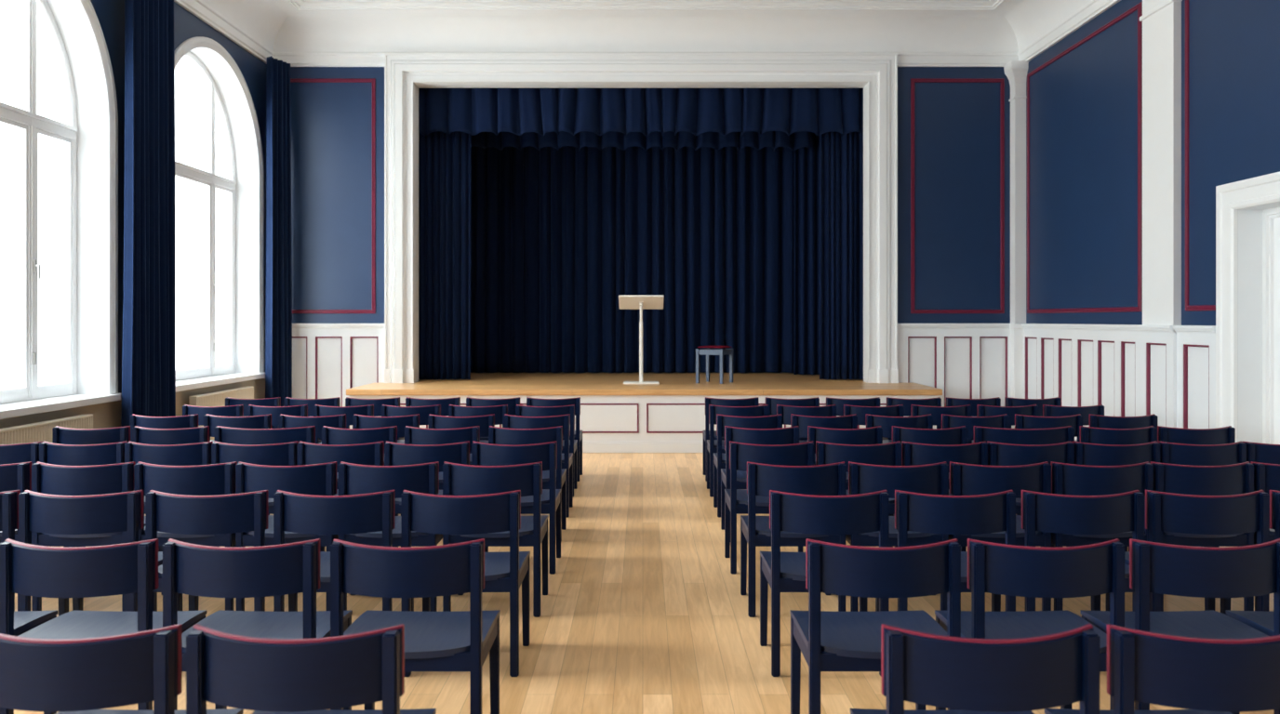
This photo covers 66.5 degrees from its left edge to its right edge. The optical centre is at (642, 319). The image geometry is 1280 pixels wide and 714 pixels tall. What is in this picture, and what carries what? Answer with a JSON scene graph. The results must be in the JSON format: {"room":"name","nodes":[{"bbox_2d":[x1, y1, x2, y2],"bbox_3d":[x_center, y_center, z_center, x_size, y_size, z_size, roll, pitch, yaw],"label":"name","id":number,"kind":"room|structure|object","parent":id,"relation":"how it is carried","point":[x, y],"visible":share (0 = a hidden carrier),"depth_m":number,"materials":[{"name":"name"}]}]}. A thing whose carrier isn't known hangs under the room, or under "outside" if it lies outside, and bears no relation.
{"room":"assembly hall","nodes":[
{"label":"assembly hall","id":0,"kind":"room"},
{"bbox_2d":[0,0,266,428],"bbox_3d":[-4.760,-1.000,3.750,0.001,5.100,17.500,0,0,0],"label":"wall","id":1,"kind":"structure","parent":0,"point":[110,14],"depth_m":8.95,"materials":[{"name":"blue paint"}]},
{"bbox_2d":[0,0,121,419],"bbox_3d":[-4.920,-1.175,7.450,0.520,3.810,2.800,0,0,0],"label":"window","id":2,"kind":"structure","parent":1,"relation":"in","point":[87,131],"depth_m":8.61,"materials":[{"name":"white paint"}]},
{"bbox_2d":[174,36,265,391],"bbox_3d":[-4.920,-1.175,10.840,0.520,3.810,2.800,0,0,0],"label":"window","id":3,"kind":"structure","parent":1,"relation":"in","point":[227,96],"depth_m":11.96,"materials":[{"name":"white paint"}]},
{"bbox_2d":[470,131,809,151],"bbox_3d":[-0.437,-2.860,13.715,5.545,0.981,0.178,0,0,0],"label":"valance","id":4,"kind":"object","parent":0,"point":[716,140],"visible":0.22,"depth_m":13.68,"materials":[{"name":"blue fabric"}]},
{"bbox_2d":[414,372,866,383],"bbox_3d":[0.000,0.847,13.885,7.200,0.066,2.830,0,0,0],"label":"floor","id":5,"kind":"structure","parent":0,"point":[475,378],"depth_m":13.46,"materials":[{"name":"brown wood"}]},
{"bbox_2d":[418,131,470,379],"bbox_3d":[-2.654,-1.199,13.013,0.742,4.002,0.135,0,0,0],"label":"stage curtain","id":6,"kind":"object","parent":5,"relation":"on","point":[444,159],"visible":0.78,"depth_m":12.99,"materials":[{"name":"blue fabric"}]},
{"bbox_2d":[470,146,794,373],"bbox_3d":[0.002,-1.423,14.597,6.805,4.455,0.321,0,0,0],"label":"curtain","id":7,"kind":"object","parent":5,"relation":"on","point":[557,236],"visible":0.52,"depth_m":14.57,"materials":[{"name":"blue fabric"}]},
{"bbox_2d":[793,131,819,374],"bbox_3d":[2.561,-1.324,14.041,0.784,4.252,0.128,0,0,0],"label":"curtain","id":8,"kind":"object","parent":5,"relation":"on","point":[806,159],"visible":0.29,"depth_m":14.03,"materials":[{"name":"blue fabric"}]},
{"bbox_2d":[819,131,863,379],"bbox_3d":[2.675,-1.199,13.012,0.660,4.002,0.151,0,0,0],"label":"stage curtain","id":9,"kind":"object","parent":5,"relation":"on","point":[841,157],"visible":0.66,"depth_m":12.98,"materials":[{"name":"blue fabric"}]},
{"bbox_2d":[13,453,1273,713],"bbox_3d":[0.040,1.600,3.750,10.400,0.100,17.900,0,0,0],"label":"floor","id":10,"kind":"structure","parent":0,"point":[643,611],"depth_m":5.09,"materials":[{"name":"brown wood"}]},
{"bbox_2d":[0,490,68,616],"bbox_3d":[-2.985,1.149,4.420,0.512,0.801,0.483,0,0,0],"label":"chair","id":11,"kind":"object","parent":10,"relation":"on","point":[9,500],"visible":0.18,"depth_m":4.23,"materials":[{"name":"blue wood"}]},
{"bbox_2d":[0,461,72,612],"bbox_3d":[-3.464,1.149,5.269,0.512,0.801,0.483,0,0,0],"label":"chair","id":12,"kind":"object","parent":10,"relation":"on","point":[17,476],"visible":0.18,"depth_m":5.07,"materials":[{"name":"blue wood"}]},
{"bbox_2d":[0,441,76,547],"bbox_3d":[-3.926,1.149,6.119,0.512,0.801,0.483,0,0,0],"label":"chair","id":13,"kind":"object","parent":10,"relation":"on","point":[17,453],"visible":0.12,"depth_m":5.91,"materials":[{"name":"blue wood"}]},
{"bbox_2d":[0,414,93,444],"bbox_3d":[-4.670,1.175,7.450,0.120,0.750,1.496,0,0,0],"label":"radiator","id":14,"kind":"object","parent":10,"relation":"on","point":[37,432],"visible":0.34,"depth_m":7.49,"materials":[{"name":"beige metal"}]},
{"bbox_2d":[0,414,93,433],"bbox_3d":[-4.650,0.811,7.450,0.080,0.022,1.490,0,0,0],"label":"grille","id":15,"kind":"object","parent":14,"relation":"attached to","point":[75,420],"depth_m":7.58,"materials":[{"name":"beige metal"}]},
{"bbox_2d":[39,441,128,466],"bbox_3d":[-3.408,1.149,6.119,0.512,0.801,0.483,0,0,0],"label":"chair","id":16,"kind":"object","parent":10,"relation":"on","point":[49,453],"visible":0.28,"depth_m":5.90,"materials":[{"name":"blue wood"}]},
{"bbox_2d":[52,426,130,444],"bbox_3d":[-3.841,1.149,6.971,0.512,0.801,0.483,0,0,0],"label":"chair","id":17,"kind":"object","parent":10,"relation":"on","point":[61,435],"visible":0.27,"depth_m":6.75,"materials":[{"name":"blue wood"}]},
{"bbox_2d":[31,461,162,612],"bbox_3d":[-2.921,1.149,5.269,0.512,0.801,0.483,0,0,0],"label":"chair","id":18,"kind":"object","parent":10,"relation":"on","point":[49,479],"visible":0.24,"depth_m":5.07,"materials":[{"name":"blue wood"}]},
{"bbox_2d":[18,490,182,612],"bbox_3d":[-2.445,1.149,4.420,0.512,0.801,0.483,0,0,0],"label":"chair","id":19,"kind":"object","parent":10,"relation":"on","point":[38,513],"visible":0.28,"depth_m":4.21,"materials":[{"name":"blue wood"}]},
{"bbox_2d":[0,538,206,713],"bbox_3d":[-1.909,1.149,3.470,0.512,0.801,0.483,0,0,0],"label":"chair","id":20,"kind":"object","parent":10,"relation":"on","point":[25,569],"visible":0.7,"depth_m":3.27,"materials":[{"name":"blue wood"}]},
{"bbox_2d":[0,624,243,713],"bbox_3d":[-1.388,1.149,2.537,0.512,0.801,0.483,0,0,0],"label":"chair","id":21,"kind":"object","parent":10,"relation":"on","point":[89,675],"visible":0.98,"depth_m":2.31,"materials":[{"name":"blue wood"}]},
{"bbox_2d":[120,0,175,426],"bbox_3d":[-4.577,-0.853,9.080,0.147,4.745,0.835,0,0,0],"label":"window curtain","id":22,"kind":"object","parent":10,"relation":"on","point":[149,307],"visible":0.88,"depth_m":9.03,"materials":[{"name":"blue fabric"}]},
{"bbox_2d":[129,413,198,441],"bbox_3d":[-3.749,1.149,7.814,0.512,0.801,0.483,0,0,0],"label":"chair","id":23,"kind":"object","parent":10,"relation":"on","point":[192,420],"visible":0.21,"depth_m":7.60,"materials":[{"name":"blue wood"}]},
{"bbox_2d":[132,426,209,444],"bbox_3d":[-3.290,1.149,6.971,0.512,0.801,0.483,0,0,0],"label":"chair","id":24,"kind":"object","parent":10,"relation":"on","point":[140,434],"visible":0.23,"depth_m":6.75,"materials":[{"name":"blue wood"}]},
{"bbox_2d":[124,441,235,551],"bbox_3d":[-2.887,1.149,6.119,0.512,0.801,0.483,0,0,0],"label":"chair","id":25,"kind":"object","parent":10,"relation":"on","point":[198,454],"visible":0.27,"depth_m":5.90,"materials":[{"name":"blue wood"}]},
{"bbox_2d":[133,461,237,611],"bbox_3d":[-2.388,1.149,5.269,0.512,0.801,0.483,0,0,0],"label":"chair","id":26,"kind":"object","parent":10,"relation":"on","point":[214,479],"visible":0.31,"depth_m":5.06,"materials":[{"name":"blue wood"}]},
{"bbox_2d":[145,490,297,612],"bbox_3d":[-1.897,1.149,4.420,0.512,0.801,0.483,0,0,0],"label":"chair","id":27,"kind":"object","parent":10,"relation":"on","point":[165,513],"visible":0.35,"depth_m":4.21,"materials":[{"name":"blue wood"}]},
{"bbox_2d":[188,386,253,440],"bbox_3d":[-4.670,1.175,10.840,0.120,0.750,1.496,0,0,0],"label":"radiator","id":28,"kind":"object","parent":10,"relation":"on","point":[218,398],"visible":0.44,"depth_m":10.65,"materials":[{"name":"beige metal"}]},
{"bbox_2d":[203,413,271,515],"bbox_3d":[-3.171,1.149,7.814,0.512,0.801,0.483,0,0,0],"label":"chair","id":29,"kind":"object","parent":10,"relation":"on","point":[264,421],"visible":0.2,"depth_m":7.60,"materials":[{"name":"blue wood"}]},
{"bbox_2d":[211,441,298,547],"bbox_3d":[-2.363,1.149,6.119,0.512,0.801,0.483,0,0,0],"label":"chair","id":30,"kind":"object","parent":10,"relation":"on","point":[286,454],"visible":0.29,"depth_m":5.90,"materials":[{"name":"blue wood"}]},
{"bbox_2d":[162,538,352,710],"bbox_3d":[-1.356,1.149,3.470,0.512,0.801,0.483,0,0,0],"label":"chair","id":31,"kind":"object","parent":10,"relation":"on","point":[188,568],"visible":0.72,"depth_m":3.27,"materials":[{"name":"blue wood"}]},
{"bbox_2d":[213,426,315,444],"bbox_3d":[-2.633,1.149,6.971,0.682,0.801,0.483,0,0,0],"label":"chair","id":32,"kind":"object","parent":10,"relation":"on","point":[221,434],"visible":0.23,"depth_m":6.75,"materials":[{"name":"blue wood"}]},
{"bbox_2d":[265,55,292,428],"bbox_3d":[-4.538,-0.850,12.139,0.156,4.740,0.385,0,0,14],"label":"window curtain","id":33,"kind":"object","parent":10,"relation":"on","point":[278,327],"visible":0.9,"depth_m":12.14,"materials":[{"name":"blue fabric"}]},
{"bbox_2d":[235,461,355,611],"bbox_3d":[-1.862,1.149,5.269,0.512,0.801,0.483,0,0,0],"label":"chair","id":34,"kind":"object","parent":10,"relation":"on","point":[315,479],"visible":0.33,"depth_m":5.07,"materials":[{"name":"blue wood"}]},
{"bbox_2d":[186,624,436,713],"bbox_3d":[-0.841,1.149,2.537,0.512,0.801,0.483,0,0,0],"label":"chair","id":35,"kind":"object","parent":10,"relation":"on","point":[263,676],"visible":1,"depth_m":2.32,"materials":[{"name":"blue wood"}]},
{"bbox_2d":[278,413,346,438],"bbox_3d":[-2.588,1.149,7.814,0.512,0.801,0.483,0,0,0],"label":"chair","id":36,"kind":"object","parent":10,"relation":"on","point":[285,421],"visible":0.27,"depth_m":7.59,"materials":[{"name":"blue wood"}]},
{"bbox_2d":[273,490,413,612],"bbox_3d":[-1.343,1.149,4.420,0.512,0.801,0.483,0,0,0],"label":"chair","id":37,"kind":"object","parent":10,"relation":"on","point":[293,513],"visible":0.38,"depth_m":4.21,"materials":[{"name":"blue wood"}]},
{"bbox_2d":[297,441,398,551],"bbox_3d":[-1.842,1.149,6.119,0.512,0.801,0.483,0,0,0],"label":"chair","id":38,"kind":"object","parent":10,"relation":"on","point":[371,454],"visible":0.26,"depth_m":5.90,"materials":[{"name":"blue wood"}]},
{"bbox_2d":[321,426,397,489],"bbox_3d":[-1.975,1.149,6.971,0.512,0.801,0.483,0,0,0],"label":"chair","id":39,"kind":"object","parent":10,"relation":"on","point":[330,435],"visible":0.27,"depth_m":6.75,"materials":[{"name":"blue wood"}]},
{"bbox_2d":[352,414,419,438],"bbox_3d":[-2.010,1.149,7.814,0.512,0.801,0.483,0,0,0],"label":"chair","id":40,"kind":"object","parent":10,"relation":"on","point":[359,421],"visible":0.3,"depth_m":7.59,"materials":[{"name":"blue wood"}]},
{"bbox_2d":[338,461,442,612],"bbox_3d":[-1.328,1.149,5.269,0.512,0.801,0.483,0,0,0],"label":"chair","id":41,"kind":"object","parent":10,"relation":"on","point":[353,479],"visible":0.34,"depth_m":5.07,"materials":[{"name":"blue wood"}]},
{"bbox_2d":[330,538,500,713],"bbox_3d":[-0.795,1.149,3.470,0.512,0.801,0.483,0,0,0],"label":"chair","id":42,"kind":"object","parent":10,"relation":"on","point":[433,641],"visible":0.89,"depth_m":3.27,"materials":[{"name":"blue wood"}]},
{"bbox_2d":[384,441,469,514],"bbox_3d":[-1.315,1.149,6.119,0.512,0.801,0.483,0,0,0],"label":"chair","id":43,"kind":"object","parent":10,"relation":"on","point":[395,454],"visible":0.28,"depth_m":5.90,"materials":[{"name":"blue wood"}]},
{"bbox_2d":[404,426,479,489],"bbox_3d":[-1.399,1.149,6.971,0.512,0.801,0.483,0,0,0],"label":"chair","id":44,"kind":"object","parent":10,"relation":"on","point":[413,435],"visible":0.29,"depth_m":6.75,"materials":[{"name":"blue wood"}]},
{"bbox_2d":[428,413,494,490],"bbox_3d":[-1.419,1.149,7.814,0.512,0.801,0.483,0,0,0],"label":"chair","id":45,"kind":"object","parent":10,"relation":"on","point":[484,422],"visible":0.23,"depth_m":7.60,"materials":[{"name":"blue wood"}]},
{"bbox_2d":[400,490,530,677],"bbox_3d":[-0.791,1.149,4.420,0.512,0.801,0.483,0,0,0],"label":"chair","id":46,"kind":"object","parent":10,"relation":"on","point":[504,571],"visible":0.62,"depth_m":4.22,"materials":[{"name":"blue wood"}]},
{"bbox_2d":[442,461,548,617],"bbox_3d":[-0.785,1.149,5.269,0.512,0.801,0.483,0,0,0],"label":"chair","id":47,"kind":"object","parent":10,"relation":"on","point":[458,479],"visible":0.56,"depth_m":5.07,"materials":[{"name":"blue wood"}]},
{"bbox_2d":[471,441,560,574],"bbox_3d":[-0.783,1.149,6.119,0.512,0.801,0.483,0,0,0],"label":"chair","id":48,"kind":"object","parent":10,"relation":"on","point":[483,454],"visible":0.52,"depth_m":5.92,"materials":[{"name":"blue wood"}]},
{"bbox_2d":[488,426,566,541],"bbox_3d":[-0.817,1.149,6.971,0.512,0.801,0.483,0,0,0],"label":"chair","id":49,"kind":"object","parent":10,"relation":"on","point":[497,435],"visible":0.48,"depth_m":6.77,"materials":[{"name":"blue wood"}]},
{"bbox_2d":[504,414,573,518],"bbox_3d":[-0.830,1.149,7.814,0.512,0.801,0.483,0,0,0],"label":"chair","id":50,"kind":"object","parent":10,"relation":"on","point":[511,421],"visible":0.5,"depth_m":7.61,"materials":[{"name":"blue wood"}]},
{"bbox_2d":[516,404,577,496],"bbox_3d":[-0.851,1.149,8.694,0.512,0.801,0.483,0,0,0],"label":"chair","id":51,"kind":"object","parent":10,"relation":"on","point":[521,410],"visible":0.41,"depth_m":8.49,"materials":[{"name":"blue wood"}]},
{"bbox_2d":[526,397,582,481],"bbox_3d":[-0.853,1.149,9.488,0.512,0.801,0.483,0,0,0],"label":"chair","id":52,"kind":"object","parent":10,"relation":"on","point":[530,402],"visible":0.43,"depth_m":9.29,"materials":[{"name":"blue wood"}]},
{"bbox_2d":[346,383,942,453],"bbox_3d":[0.015,1.182,11.860,6.870,0.736,1.220,0,0,0],"label":"stage","id":53,"kind":"object","parent":10,"relation":"on","point":[615,418],"visible":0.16,"depth_m":11.30,"materials":[{"name":"brown wood"}]},
{"bbox_2d":[618,295,664,384],"bbox_3d":[-0.020,0.260,12.304,0.560,1.108,0.361,0,0,0],"label":"lectern","id":54,"kind":"object","parent":53,"relation":"on","point":[625,302],"visible":1,"depth_m":12.28,"materials":[{"name":"beige paint"}]},
{"bbox_2d":[706,404,768,496],"bbox_3d":[0.837,1.149,8.694,0.512,0.801,0.483,0,0,0],"label":"chair","id":55,"kind":"object","parent":10,"relation":"on","point":[757,410],"visible":0.52,"depth_m":8.49,"materials":[{"name":"blue wood"}]},
{"bbox_2d":[713,413,782,518],"bbox_3d":[0.835,1.149,7.814,0.512,0.801,0.483,0,0,0],"label":"chair","id":56,"kind":"object","parent":10,"relation":"on","point":[775,421],"visible":0.44,"depth_m":7.61,"materials":[{"name":"blue wood"}]},
{"bbox_2d":[720,426,799,530],"bbox_3d":[0.831,1.149,6.971,0.512,0.801,0.483,0,0,0],"label":"chair","id":57,"kind":"object","parent":10,"relation":"on","point":[790,435],"visible":0.44,"depth_m":6.77,"materials":[{"name":"blue wood"}]},
{"bbox_2d":[724,441,813,574],"bbox_3d":[0.786,1.149,6.119,0.512,0.801,0.483,0,0,0],"label":"chair","id":58,"kind":"object","parent":10,"relation":"on","point":[736,500],"visible":0.56,"depth_m":5.92,"materials":[{"name":"blue wood"}]},
{"bbox_2d":[740,461,846,617],"bbox_3d":[0.803,1.149,5.269,0.512,0.801,0.483,0,0,0],"label":"chair","id":59,"kind":"object","parent":10,"relation":"on","point":[828,479],"visible":0.58,"depth_m":5.07,"materials":[{"name":"blue wood"}]},
{"bbox_2d":[790,414,857,466],"bbox_3d":[1.422,1.149,7.814,0.512,0.801,0.483,0,0,0],"label":"chair","id":60,"kind":"object","parent":10,"relation":"on","point":[850,421],"visible":0.26,"depth_m":7.60,"materials":[{"name":"blue wood"}]},
{"bbox_2d":[760,490,889,677],"bbox_3d":[0.811,1.149,4.420,0.512,0.801,0.483,0,0,0],"label":"chair","id":61,"kind":"object","parent":10,"relation":"on","point":[783,571],"visible":0.58,"depth_m":4.22,"materials":[{"name":"blue wood"}]},
{"bbox_2d":[807,426,882,489],"bbox_3d":[1.410,1.149,6.971,0.512,0.801,0.483,0,0,0],"label":"chair","id":62,"kind":"object","parent":10,"relation":"on","point":[873,435],"visible":0.29,"depth_m":6.75,"materials":[{"name":"blue wood"}]},
{"bbox_2d":[815,441,901,547],"bbox_3d":[1.317,1.149,6.119,0.512,0.801,0.483,0,0,0],"label":"chair","id":63,"kind":"object","parent":10,"relation":"on","point":[889,454],"visible":0.23,"depth_m":5.90,"materials":[{"name":"blue wood"}]},
{"bbox_2d":[790,538,960,713],"bbox_3d":[0.813,1.149,3.470,0.512,0.801,0.483,0,0,0],"label":"chair","id":64,"kind":"object","parent":10,"relation":"on","point":[827,641],"visible":0.84,"depth_m":3.27,"materials":[{"name":"blue wood"}]},
{"bbox_2d":[845,461,948,612],"bbox_3d":[1.336,1.149,5.269,0.512,0.801,0.483,0,0,0],"label":"chair","id":65,"kind":"object","parent":10,"relation":"on","point":[930,479],"visible":0.33,"depth_m":5.07,"materials":[{"name":"blue wood"}]},
{"bbox_2d":[866,413,933,438],"bbox_3d":[2.008,1.149,7.814,0.512,0.801,0.483,0,0,0],"label":"chair","id":66,"kind":"object","parent":10,"relation":"on","point":[926,421],"visible":0.2,"depth_m":7.59,"materials":[{"name":"blue wood"}]},
{"bbox_2d":[892,426,967,516],"bbox_3d":[1.998,1.149,6.971,0.512,0.801,0.483,0,0,0],"label":"chair","id":67,"kind":"object","parent":10,"relation":"on","point":[958,435],"visible":0.28,"depth_m":6.75,"materials":[{"name":"blue wood"}]},
{"bbox_2d":[888,441,987,551],"bbox_3d":[1.841,1.149,6.119,0.512,0.801,0.483,0,0,0],"label":"chair","id":68,"kind":"object","parent":10,"relation":"on","point":[913,454],"visible":0.26,"depth_m":5.90,"materials":[{"name":"blue wood"}]},
{"bbox_2d":[875,490,1015,612],"bbox_3d":[1.361,1.149,4.420,0.512,0.801,0.483,0,0,0],"label":"chair","id":69,"kind":"object","parent":10,"relation":"on","point":[995,513],"visible":0.3,"depth_m":4.21,"materials":[{"name":"blue wood"}]},
{"bbox_2d":[850,624,1100,713],"bbox_3d":[0.842,1.149,2.537,0.512,0.801,0.483,0,0,0],"label":"chair","id":70,"kind":"object","parent":10,"relation":"on","point":[971,676],"visible":1,"depth_m":2.32,"materials":[{"name":"blue wood"}]},
{"bbox_2d":[941,414,1009,438],"bbox_3d":[2.602,1.149,7.814,0.512,0.801,0.483,0,0,0],"label":"chair","id":71,"kind":"object","parent":10,"relation":"on","point":[948,421],"visible":0.27,"depth_m":7.59,"materials":[{"name":"blue wood"}]},
{"bbox_2d":[935,461,1051,611],"bbox_3d":[1.868,1.149,5.269,0.512,0.801,0.483,0,0,0],"label":"chair","id":72,"kind":"object","parent":10,"relation":"on","point":[965,479],"visible":0.39,"depth_m":5.07,"materials":[{"name":"blue wood"}]},
{"bbox_2d":[1003,60,1028,428],"bbox_3d":[4.730,-0.850,12.375,0.220,4.800,0.250,0,0,0],"label":"column","id":73,"kind":"structure","parent":10,"relation":"on","point":[1016,72],"depth_m":12.33,"materials":[{"name":"white paint"}]},
{"bbox_2d":[973,426,1074,444],"bbox_3d":[2.655,1.149,6.971,0.682,0.801,0.483,0,0,0],"label":"chair","id":74,"kind":"object","parent":10,"relation":"on","point":[1063,434],"visible":0.26,"depth_m":6.75,"materials":[{"name":"blue wood"}]},
{"bbox_2d":[934,538,1124,710],"bbox_3d":[1.363,1.149,3.470,0.512,0.801,0.483,0,0,0],"label":"chair","id":75,"kind":"object","parent":10,"relation":"on","point":[1003,569],"visible":0.69,"depth_m":3.27,"materials":[{"name":"blue wood"}]},
{"bbox_2d":[986,441,1074,547],"bbox_3d":[2.363,1.149,6.119,0.512,0.801,0.483,0,0,0],"label":"chair","id":76,"kind":"object","parent":10,"relation":"on","point":[999,454],"visible":0.29,"depth_m":5.90,"materials":[{"name":"blue wood"}]},
{"bbox_2d":[1014,413,1082,516],"bbox_3d":[3.180,1.149,7.814,0.512,0.801,0.483,0,0,0],"label":"chair","id":77,"kind":"object","parent":10,"relation":"on","point":[1021,421],"visible":0.28,"depth_m":7.60,"materials":[{"name":"blue wood"}]},
{"bbox_2d":[991,490,1144,612],"bbox_3d":[1.914,1.149,4.420,0.512,0.801,0.483,0,0,0],"label":"chair","id":78,"kind":"object","parent":10,"relation":"on","point":[1124,513],"visible":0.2,"depth_m":4.21,"materials":[{"name":"blue wood"}]},
{"bbox_2d":[1050,461,1153,611],"bbox_3d":[2.398,1.149,5.269,0.512,0.801,0.483,0,0,0],"label":"chair","id":79,"kind":"object","parent":10,"relation":"on","point":[1066,479],"visible":0.29,"depth_m":5.06,"materials":[{"name":"blue wood"}]},
{"bbox_2d":[1051,441,1159,551],"bbox_3d":[2.885,1.149,6.119,0.512,0.801,0.483,0,0,0],"label":"chair","id":80,"kind":"object","parent":10,"relation":"on","point":[1087,454],"visible":0.25,"depth_m":5.90,"materials":[{"name":"blue wood"}]},
{"bbox_2d":[1080,426,1157,444],"bbox_3d":[3.311,1.149,6.971,0.512,0.801,0.483,0,0,0],"label":"chair","id":81,"kind":"object","parent":10,"relation":"on","point":[1087,434],"visible":0.29,"depth_m":6.75,"materials":[{"name":"blue wood"}]},
{"bbox_2d":[1089,413,1157,441],"bbox_3d":[3.762,1.149,7.814,0.512,0.801,0.483,0,0,0],"label":"chair","id":82,"kind":"object","parent":10,"relation":"on","point":[1095,420],"visible":0.27,"depth_m":7.60,"materials":[{"name":"blue wood"}]},
{"bbox_2d":[1044,624,1279,713],"bbox_3d":[1.395,1.149,2.537,0.512,0.801,0.483,0,0,0],"label":"chair","id":83,"kind":"object","parent":10,"relation":"on","point":[1196,675],"visible":0.95,"depth_m":2.31,"materials":[{"name":"blue wood"}]},
{"bbox_2d":[1080,538,1279,713],"bbox_3d":[1.916,1.149,3.470,0.512,0.801,0.483,0,0,0],"label":"chair","id":84,"kind":"object","parent":10,"relation":"on","point":[1177,570],"visible":0.7,"depth_m":3.27,"materials":[{"name":"blue wood"}]},
{"bbox_2d":[1127,441,1246,551],"bbox_3d":[3.407,1.149,6.119,0.512,0.801,0.483,0,0,0],"label":"chair","id":85,"kind":"object","parent":10,"relation":"on","point":[1170,453],"visible":0.23,"depth_m":5.90,"materials":[{"name":"blue wood"}]},
{"bbox_2d":[1105,490,1269,612],"bbox_3d":[2.457,1.149,4.420,0.512,0.801,0.483,0,0,0],"label":"chair","id":86,"kind":"object","parent":10,"relation":"on","point":[1249,513],"visible":0.32,"depth_m":4.21,"materials":[{"name":"blue wood"}]},
{"bbox_2d":[1124,461,1253,612],"bbox_3d":[2.922,1.149,5.269,0.512,0.801,0.483,0,0,0],"label":"chair","id":87,"kind":"object","parent":10,"relation":"on","point":[1235,479],"visible":0.3,"depth_m":5.07,"materials":[{"name":"blue wood"}]},
{"bbox_2d":[1157,426,1235,444],"bbox_3d":[3.854,1.149,6.971,0.512,0.801,0.483,0,0,0],"label":"chair","id":88,"kind":"object","parent":10,"relation":"on","point":[1224,435],"visible":0.2,"depth_m":6.75,"materials":[{"name":"blue wood"}]},
{"bbox_2d":[1210,461,1279,611],"bbox_3d":[3.448,1.149,5.269,0.512,0.801,0.483,0,0,0],"label":"chair","id":89,"kind":"object","parent":10,"relation":"on","point":[1266,476],"visible":0.21,"depth_m":5.07,"materials":[{"name":"blue wood"}]},
{"bbox_2d":[290,66,1010,323],"bbox_3d":[0.040,-1.165,12.600,9.800,5.430,0.200,0,0,0],"label":"wall","id":90,"kind":"structure","parent":0,"point":[957,125],"depth_m":12.50,"materials":[{"name":"blue paint"}]},
{"bbox_2d":[290,78,375,313],"bbox_3d":[-4.030,-1.573,12.489,1.220,3.005,0.021,0,0,0],"label":"trim","id":91,"kind":"structure","parent":90,"relation":"attached to","point":[292,80],"depth_m":12.48,"materials":[{"name":"paint"}]},
{"bbox_2d":[292,323,384,406],"bbox_3d":[-4.017,0.803,12.463,1.486,1.493,0.075,0,0,0],"label":"wainscot","id":92,"kind":"structure","parent":90,"relation":"attached to","point":[328,360],"depth_m":12.49,"materials":[{"name":"grey paint"}]},
{"bbox_2d":[383,53,898,383],"bbox_3d":[-0.024,-1.276,12.536,6.513,4.181,0.368,0,0,0],"label":"frame","id":93,"kind":"object","parent":90,"relation":"attached to","point":[405,73],"visible":1,"depth_m":12.40,"materials":[{"name":"white paint"}]},
{"bbox_2d":[418,87,863,136],"bbox_3d":[-0.036,-2.789,12.798,5.992,0.763,0.213,0,0,0],"label":"valance","id":94,"kind":"object","parent":90,"relation":"hanging from","point":[518,112],"visible":0.82,"depth_m":12.75,"materials":[{"name":"blue fabric"}]},
{"bbox_2d":[897,323,1010,406],"bbox_3d":[3.963,0.803,12.463,1.473,1.493,0.075,0,0,0],"label":"wainscot","id":95,"kind":"structure","parent":90,"relation":"attached to","point":[964,361],"depth_m":12.49,"materials":[{"name":"grey paint"}]},
{"bbox_2d":[910,78,1004,313],"bbox_3d":[4.027,-1.573,12.489,1.195,3.005,0.021,0,0,0],"label":"trim","id":96,"kind":"structure","parent":90,"relation":"attached to","point":[1001,81],"depth_m":12.48,"materials":[{"name":"paint"}]},
{"bbox_2d":[1026,0,1279,325],"bbox_3d":[4.990,-1.165,3.750,0.300,5.430,17.500,0,0,0],"label":"wall","id":97,"kind":"structure","parent":0,"point":[1084,104],"depth_m":9.92,"materials":[{"name":"blue paint"}]},
{"bbox_2d":[173,0,1120,66],"bbox_3d":[0.040,-3.555,3.750,9.600,0.660,17.500,0,0,0],"label":"crown molding","id":98,"kind":"structure","parent":97,"relation":"attached to","point":[296,33],"depth_m":12.25,"materials":[{"name":"white paint"}]},
{"bbox_2d":[1021,323,1142,439],"bbox_3d":[4.803,0.803,10.830,0.075,1.493,3.000,0,0,0],"label":"wainscot","id":99,"kind":"structure","parent":97,"relation":"attached to","point":[1078,365],"depth_m":10.64,"materials":[{"name":"grey paint"}]},
{"bbox_2d":[1026,1,1142,313],"bbox_3d":[4.830,-1.573,10.870,0.021,3.005,2.800,0,0,0],"label":"trim","id":100,"kind":"structure","parent":97,"relation":"attached to","point":[1139,6],"depth_m":9.77,"materials":[{"name":"paint"}]},
{"bbox_2d":[1138,324,1176,427],"bbox_3d":[4.772,0.803,9.055,0.075,1.493,0.550,0,0,0],"label":"wainscot","id":101,"kind":"structure","parent":97,"relation":"attached to","point":[1159,342],"depth_m":9.05,"materials":[{"name":"grey paint"}]},
{"bbox_2d":[1139,0,1182,332],"bbox_3d":[4.795,-0.850,9.055,0.090,4.800,0.590,0,0,0],"label":"pilaster","id":102,"kind":"object","parent":97,"relation":"attached to","point":[1161,20],"visible":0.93,"depth_m":8.97,"materials":[{"name":"white paint"}]},
{"bbox_2d":[1173,325,1215,428],"bbox_3d":[4.803,0.803,8.475,0.075,1.493,0.610,0,0,0],"label":"wainscot","id":103,"kind":"structure","parent":97,"relation":"attached to","point":[1195,344],"depth_m":8.52,"materials":[{"name":"grey paint"}]},
{"bbox_2d":[1185,0,1215,311],"bbox_3d":[4.830,-1.573,7.275,0.021,3.005,2.850,0,0,0],"label":"trim","id":104,"kind":"structure","parent":97,"relation":"attached to","point":[1188,308],"depth_m":8.65,"materials":[{"name":"paint"}]},
{"bbox_2d":[1215,172,1279,444],"bbox_3d":[4.957,0.220,7.250,0.345,2.660,1.840,0,0,0],"label":"door","id":105,"kind":"structure","parent":97,"relation":"in","point":[1247,232],"depth_m":7.95,"materials":[{"name":"white paint"}]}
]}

